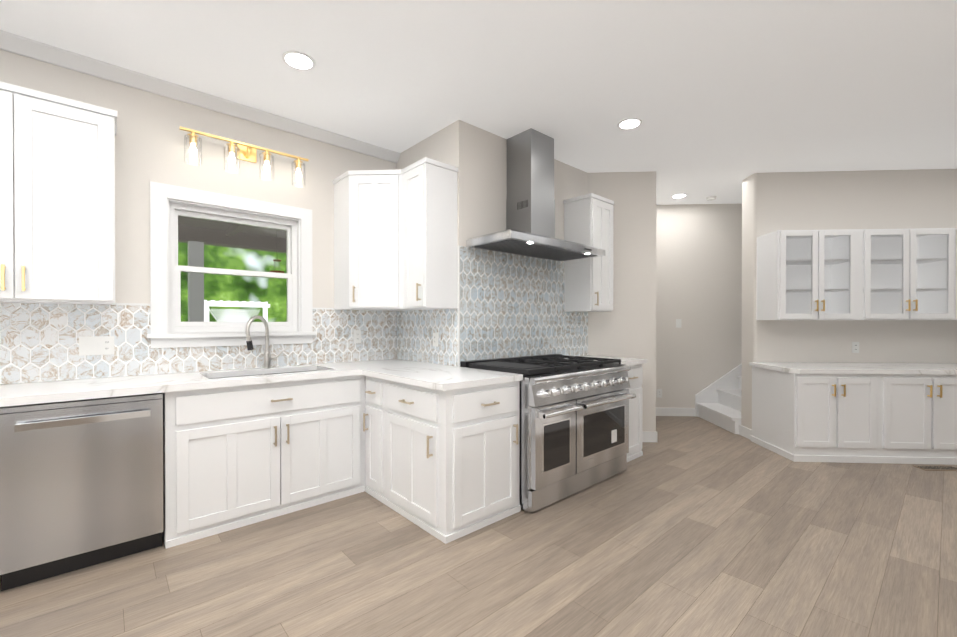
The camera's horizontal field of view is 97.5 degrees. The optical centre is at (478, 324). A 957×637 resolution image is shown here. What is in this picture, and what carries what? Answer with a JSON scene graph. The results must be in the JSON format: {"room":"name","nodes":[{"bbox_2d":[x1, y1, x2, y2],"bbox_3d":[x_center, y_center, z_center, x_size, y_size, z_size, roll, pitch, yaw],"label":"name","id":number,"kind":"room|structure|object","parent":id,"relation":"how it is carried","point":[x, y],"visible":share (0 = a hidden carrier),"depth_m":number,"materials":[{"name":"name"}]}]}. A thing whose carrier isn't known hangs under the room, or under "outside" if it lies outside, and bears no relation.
{"room":"kitchen","nodes":[
{"label":"kitchen","id":0,"kind":"room"},
{"bbox_2d":[0,49,395,384],"bbox_3d":[-2.607,-0.179,2.476,4.750,2.850,0.150,0,0,-42],"label":"wall","id":1,"kind":"structure","parent":0,"point":[149,140],"depth_m":2.86,"materials":[{"name":"white paint"}]},
{"bbox_2d":[0,81,116,304],"bbox_3d":[-2.507,-0.675,2.239,0.852,1.104,0.327,0,0,-42],"label":"upper cabinet","id":2,"kind":"object","parent":1,"relation":"attached to","point":[57,199],"visible":1,"depth_m":2.23,"materials":[{"name":"white wood"}]},
{"bbox_2d":[0,303,395,383],"bbox_3d":[-2.555,0.096,2.414,4.740,0.468,0.012,0,0,-42],"label":"wall tile","id":3,"kind":"structure","parent":1,"relation":"attached to","point":[39,342],"depth_m":2.69,"materials":[{"name":"white tile"}]},
{"bbox_2d":[79,336,113,355],"bbox_3d":[-2.349,0.129,2.584,0.162,0.115,0.016,0,0,-42],"label":"switch plate","id":4,"kind":"object","parent":3,"relation":"attached to","point":[96,345],"visible":1,"depth_m":2.58,"materials":[{"name":"white plastic"}]},
{"bbox_2d":[353,330,360,342],"bbox_3d":[-1.074,0.105,3.722,0.070,0.115,0.010,0,0,-42],"label":"electrical outlet","id":5,"kind":"object","parent":3,"relation":"attached to","point":[356,336],"visible":1,"depth_m":3.72,"materials":[{"name":"white plastic"}]},
{"bbox_2d":[0,30,399,162],"bbox_3d":[-2.532,-1.566,2.385,4.750,0.075,0.075,0,0,-42],"label":"crown molding","id":6,"kind":"structure","parent":1,"relation":"attached to","point":[35,49],"depth_m":2.81,"materials":[{"name":"white"}]},
{"bbox_2d":[147,181,315,347],"bbox_3d":[-1.805,-0.395,3.154,1.092,1.096,0.200,0,0,-42],"label":"window","id":7,"kind":"structure","parent":1,"relation":"in","point":[167,210],"depth_m":3.06,"materials":[{"name":"white wood"}]},
{"bbox_2d":[179,126,308,186],"bbox_3d":[-1.688,-1.218,3.086,0.840,0.245,0.149,0,0,-42],"label":"light","id":8,"kind":"object","parent":1,"relation":"attached to","point":[246,152],"visible":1,"depth_m":3.08,"materials":[{"name":"gold metal"}]},
{"bbox_2d":[333,169,432,310],"bbox_3d":[-0.811,-0.682,3.559,0.617,1.105,0.607,0,0,-42],"label":"upper cabinet","id":9,"kind":"object","parent":1,"relation":"attached to","point":[368,239],"visible":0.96,"depth_m":3.34,"materials":[{"name":"white wood"}]},
{"bbox_2d":[0,416,956,636],"bbox_3d":[1.412,1.310,1.631,11.589,0.120,8.600,0,0,3],"label":"floor","id":10,"kind":"structure","parent":0,"point":[689,526],"depth_m":2.15,"materials":[{"name":"brown wood"}]},
{"bbox_2d":[0,393,162,590],"bbox_3d":[-2.151,0.813,2.322,0.610,0.868,0.652,0,0,-42],"label":"dishwasher","id":11,"kind":"object","parent":10,"relation":"on","point":[81,484],"visible":0.96,"depth_m":2.09,"materials":[{"name":"silver metal"}]},
{"bbox_2d":[162,374,364,548],"bbox_3d":[-1.490,0.806,2.957,1.206,0.876,0.617,0,0,-42],"label":"base cabinet","id":12,"kind":"object","parent":10,"relation":"on","point":[234,457],"depth_m":2.64,"materials":[{"name":"white wood"}]},
{"bbox_2d":[0,359,425,406],"bbox_3d":[-2.342,0.450,2.181,4.744,0.235,0.642,0,0,-42],"label":"countertop","id":13,"kind":"structure","parent":12,"relation":"on","point":[16,394],"depth_m":2.45,"materials":[{"name":"stone"}]},
{"bbox_2d":[246,315,288,367],"bbox_3d":[-1.572,0.129,3.129,0.327,0.397,0.163,0,0,-42],"label":"faucet","id":14,"kind":"object","parent":13,"relation":"on","point":[268,357],"visible":1,"depth_m":3.15,"materials":[{"name":"silver metal"}]},
{"bbox_2d":[363,375,378,499],"bbox_3d":[-0.506,0.805,3.208,0.637,0.876,0.260,0,0,-42],"label":"base cabinet","id":15,"kind":"object","parent":10,"relation":"on","point":[371,415],"depth_m":3.04,"materials":[{"name":"white wood"}]},
{"bbox_2d":[379,378,520,543],"bbox_3d":[-0.184,0.807,2.846,0.637,0.876,0.708,0,0,-42],"label":"base cabinet","id":16,"kind":"object","parent":10,"relation":"on","point":[443,466],"depth_m":2.58,"materials":[{"name":"white wood"}]},
{"bbox_2d":[360,363,522,390],"bbox_3d":[-0.272,0.348,2.922,0.664,0.039,0.960,0,0,-42],"label":"countertop","id":17,"kind":"structure","parent":16,"relation":"on","point":[441,377],"depth_m":2.76,"materials":[{"name":"stone"}]},
{"bbox_2d":[460,354,635,512],"bbox_3d":[0.588,0.764,3.389,1.224,0.955,0.842,0,0,-42],"label":"range","id":18,"kind":"object","parent":10,"relation":"on","point":[574,424],"visible":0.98,"depth_m":3.02,"materials":[{"name":"silver metal"}]},
{"bbox_2d":[626,364,642,461],"bbox_3d":[1.183,0.801,4.030,0.483,0.875,0.674,0,0,-42],"label":"base cabinet","id":19,"kind":"object","parent":10,"relation":"on","point":[635,374],"visible":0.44,"depth_m":3.88,"materials":[{"name":"white wood"}]},
{"bbox_2d":[566,355,647,365],"bbox_3d":[1.182,0.343,4.035,0.518,0.039,0.662,0,0,-42],"label":"countertop","id":20,"kind":"structure","parent":19,"relation":"on","point":[631,361],"depth_m":3.92,"materials":[{"name":"stone"}]},
{"bbox_2d":[695,363,741,433],"bbox_3d":[5.000,-0.060,5.059,4.230,2.586,0.915,0,0,3],"label":"stairs","id":21,"kind":"structure","parent":10,"relation":"on","point":[718,402],"depth_m":5.45,"materials":[{"name":"white"}]},
{"bbox_2d":[750,366,885,462],"bbox_3d":[3.248,0.838,4.103,0.725,0.800,0.677,0,0,3],"label":"base cabinet","id":22,"kind":"object","parent":10,"relation":"on","point":[878,418],"depth_m":3.78,"materials":[{"name":"white wood"}]},
{"bbox_2d":[882,374,956,464],"bbox_3d":[4.064,0.838,4.056,0.911,0.800,0.677,0,0,3],"label":"base cabinet","id":23,"kind":"object","parent":10,"relation":"on","point":[920,426],"depth_m":3.73,"materials":[{"name":"white wood"}]},
{"bbox_2d":[749,362,956,374],"bbox_3d":[5.079,0.418,3.989,4.445,0.039,0.687,0,0,3],"label":"countertop","id":24,"kind":"structure","parent":23,"relation":"on","point":[867,368],"depth_m":3.92,"materials":[{"name":"stone"}]},
{"bbox_2d":[913,465,956,470],"bbox_3d":[3.968,1.236,3.619,0.320,0.008,0.110,0,0,3],"label":"floor vent","id":25,"kind":"object","parent":10,"relation":"in","point":[941,468],"visible":1,"depth_m":3.60,"materials":[{"name":"brown metal"}]},
{"bbox_2d":[0,0,956,204],"bbox_3d":[1.412,-1.660,1.616,11.589,0.120,8.600,0,0,3],"label":"ceiling","id":26,"kind":"structure","parent":0,"point":[721,99],"depth_m":2.65,"materials":[{"name":"white paint"}]},
{"bbox_2d":[282,50,315,70],"bbox_3d":[-1.089,-1.600,2.546,0.190,0.006,0.190,0,0,-42],"label":"recessed light","id":27,"kind":"object","parent":26,"relation":"in","point":[299,60],"visible":1,"depth_m":2.54,"materials":[{"name":"white plastic"}]},
{"bbox_2d":[617,118,641,129],"bbox_3d":[1.207,-1.604,3.351,0.190,0.006,0.190,0,0,-42],"label":"recessed light","id":28,"kind":"object","parent":26,"relation":"in","point":[628,123],"visible":1,"depth_m":3.34,"materials":[{"name":"white plastic"}]},
{"bbox_2d":[671,193,686,197],"bbox_3d":[2.512,-1.613,5.258,0.190,0.006,0.190,0,0,-42],"label":"recessed light","id":29,"kind":"object","parent":26,"relation":"in","point":[682,195],"visible":1,"depth_m":5.24,"materials":[{"name":"white plastic"}]},
{"bbox_2d":[706,196,716,200],"bbox_3d":[2.946,-1.600,5.313,0.124,0.034,0.124,0,0,-42],"label":"smoke detector","id":30,"kind":"object","parent":26,"relation":"attached to","point":[710,198],"visible":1,"depth_m":5.28,"materials":[{"name":"white plastic"}]},
{"bbox_2d":[396,120,587,366],"bbox_3d":[0.139,-0.188,4.285,1.757,2.850,1.095,0,0,-42],"label":"wall block","id":31,"kind":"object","parent":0,"point":[476,156],"visible":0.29,"depth_m":3.49,"materials":[{"name":"white paint"}]},
{"bbox_2d":[396,308,457,365],"bbox_3d":[-0.471,0.097,3.643,0.008,0.454,0.944,0,0,-42],"label":"wall tile","id":32,"kind":"structure","parent":31,"relation":"attached to","point":[416,330],"depth_m":3.60,"materials":[{"name":"white tile"}]},
{"bbox_2d":[433,333,437,346],"bbox_3d":[-0.361,0.123,3.506,0.010,0.115,0.070,0,0,-42],"label":"electrical outlet","id":33,"kind":"object","parent":32,"relation":"attached to","point":[435,339],"visible":1,"depth_m":3.50,"materials":[{"name":"white plastic"}]},
{"bbox_2d":[402,157,457,308],"bbox_3d":[-0.400,-0.680,3.294,0.354,1.105,0.330,0,0,-42],"label":"wall cabinet","id":34,"kind":"object","parent":31,"relation":"attached to","point":[430,241],"visible":1,"depth_m":3.19,"materials":[{"name":"white wood"}]},
{"bbox_2d":[458,246,587,366],"bbox_3d":[0.502,-0.149,3.866,1.770,0.944,0.013,0,0,-42],"label":"wall tile","id":35,"kind":"structure","parent":31,"relation":"attached to","point":[510,305],"depth_m":3.69,"materials":[{"name":"white tile"}]},
{"bbox_2d":[466,128,604,261],"bbox_3d":[0.521,-1.110,3.551,1.220,0.994,0.498,0,0,-42],"label":"range hood","id":36,"kind":"object","parent":31,"relation":"attached to","point":[529,231],"visible":1,"depth_m":3.50,"materials":[{"name":"silver metal"}]},
{"bbox_2d":[563,193,613,311],"bbox_3d":[1.115,-0.685,4.170,0.402,1.105,0.364,0,0,-42],"label":"upper cabinet","id":37,"kind":"object","parent":31,"relation":"attached to","point":[588,282],"visible":1,"depth_m":4.05,"materials":[{"name":"white wood"}]},
{"bbox_2d":[588,171,655,431],"bbox_3d":[1.552,-0.192,5.079,0.712,2.850,1.284,0,0,3],"label":"wall","id":38,"kind":"structure","parent":0,"point":[625,327],"depth_m":4.43,"materials":[{"name":"white paint"}]},
{"bbox_2d":[642,431,656,441],"bbox_3d":[1.509,1.181,4.438,0.703,0.110,0.013,0,0,3],"label":"baseboard","id":39,"kind":"structure","parent":38,"relation":"attached to","point":[646,436],"depth_m":4.42,"materials":[{"name":"white wood"}]},
{"bbox_2d":[656,203,741,407],"bbox_3d":[4.621,-0.195,5.617,5.652,2.850,0.150,0,0,3],"label":"wall","id":40,"kind":"structure","parent":0,"point":[699,270],"depth_m":5.64,"materials":[{"name":"white paint"}]},
{"bbox_2d":[657,389,661,397],"bbox_3d":[2.446,0.925,5.670,0.070,0.115,0.010,0,0,3],"label":"outlet","id":41,"kind":"object","parent":40,"relation":"attached to","point":[659,393],"visible":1,"depth_m":5.67,"materials":[{"name":"white plastic"}]},
{"bbox_2d":[656,408,694,415],"bbox_3d":[2.446,1.175,5.670,0.961,0.110,0.013,0,0,3],"label":"baseboard","id":42,"kind":"structure","parent":40,"relation":"attached to","point":[659,411],"depth_m":5.65,"materials":[{"name":"white wood"}]},
{"bbox_2d":[676,319,680,327],"bbox_3d":[2.697,-0.020,5.647,0.070,0.115,0.016,0,0,3],"label":"light switch","id":43,"kind":"object","parent":40,"relation":"attached to","point":[678,323],"visible":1,"depth_m":5.65,"materials":[{"name":"white plastic"}]},
{"bbox_2d":[741,169,956,429],"bbox_3d":[5.158,-0.189,4.459,4.443,2.850,0.260,0,0,3],"label":"wall","id":44,"kind":"structure","parent":0,"point":[869,199],"depth_m":4.41,"materials":[{"name":"white paint"}]},
{"bbox_2d":[739,425,751,438],"bbox_3d":[2.940,1.181,4.596,0.025,0.110,0.286,0,0,3],"label":"baseboard","id":45,"kind":"structure","parent":44,"relation":"attached to","point":[746,432],"depth_m":4.60,"materials":[{"name":"white wood"}]},
{"bbox_2d":[756,229,867,319],"bbox_3d":[3.338,-0.488,4.249,0.798,0.881,0.363,0,0,3],"label":"upper cabinet","id":46,"kind":"object","parent":44,"relation":"attached to","point":[802,274],"depth_m":4.12,"materials":[{"name":"white wood"}]},
{"bbox_2d":[852,342,858,352],"bbox_3d":[3.952,0.236,4.396,0.070,0.115,0.010,0,0,3],"label":"outlet","id":47,"kind":"object","parent":44,"relation":"attached to","point":[855,347],"visible":1,"depth_m":4.39,"materials":[{"name":"white plastic"}]},
{"bbox_2d":[868,228,956,319],"bbox_3d":[4.139,-0.488,4.202,0.968,0.881,0.363,0,0,3],"label":"upper cabinet","id":48,"kind":"object","parent":44,"relation":"attached to","point":[872,274],"depth_m":4.05,"materials":[{"name":"white wood"}]},
{"label":"outside","id":49,"kind":"structure","parent":0,"visible":0},
{"bbox_2d":[178,242,286,321],"bbox_3d":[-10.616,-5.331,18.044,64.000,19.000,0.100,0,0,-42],"label":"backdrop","id":50,"kind":"structure","parent":49,"point":[272,289],"depth_m":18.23,"materials":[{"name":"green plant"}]},
{"bbox_3d":[-10.815,1.633,15.292,28.000,0.100,29.800,0,0,-42],"label":"ground","id":51,"kind":"structure","parent":49,"visible":0},
{"bbox_2d":[188,241,203,321],"bbox_3d":[-3.769,0.266,5.599,0.160,2.730,0.160,0,0,-42],"label":"porch post","id":52,"kind":"object","parent":51,"relation":"on","point":[196,284],"depth_m":5.54,"materials":[{"name":"grey"}]},
{"bbox_2d":[178,216,285,252],"bbox_3d":[-3.426,-1.246,3.957,14.000,0.310,3.140,0,0,-42],"label":"porch roof","id":53,"kind":"structure","parent":52,"relation":"on","point":[247,239],"depth_m":5.70,"materials":[{"name":"grey"}]},
{"bbox_2d":[271,259,283,272],"bbox_3d":[-2.749,-1.000,5.724,0.175,0.580,0.180,0,0,-42],"label":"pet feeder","id":54,"kind":"object","parent":53,"relation":"hanging from","point":[277,271],"depth_m":5.69,"materials":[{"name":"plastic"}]},
{"bbox_2d":[204,300,269,321],"bbox_3d":[-7.332,0.403,14.235,3.510,2.370,2.000,0,0,-42],"label":"pergola","id":55,"kind":"object","parent":51,"relation":"on","point":[265,305],"depth_m":13.73,"materials":[{"name":"white wood"}]}
]}

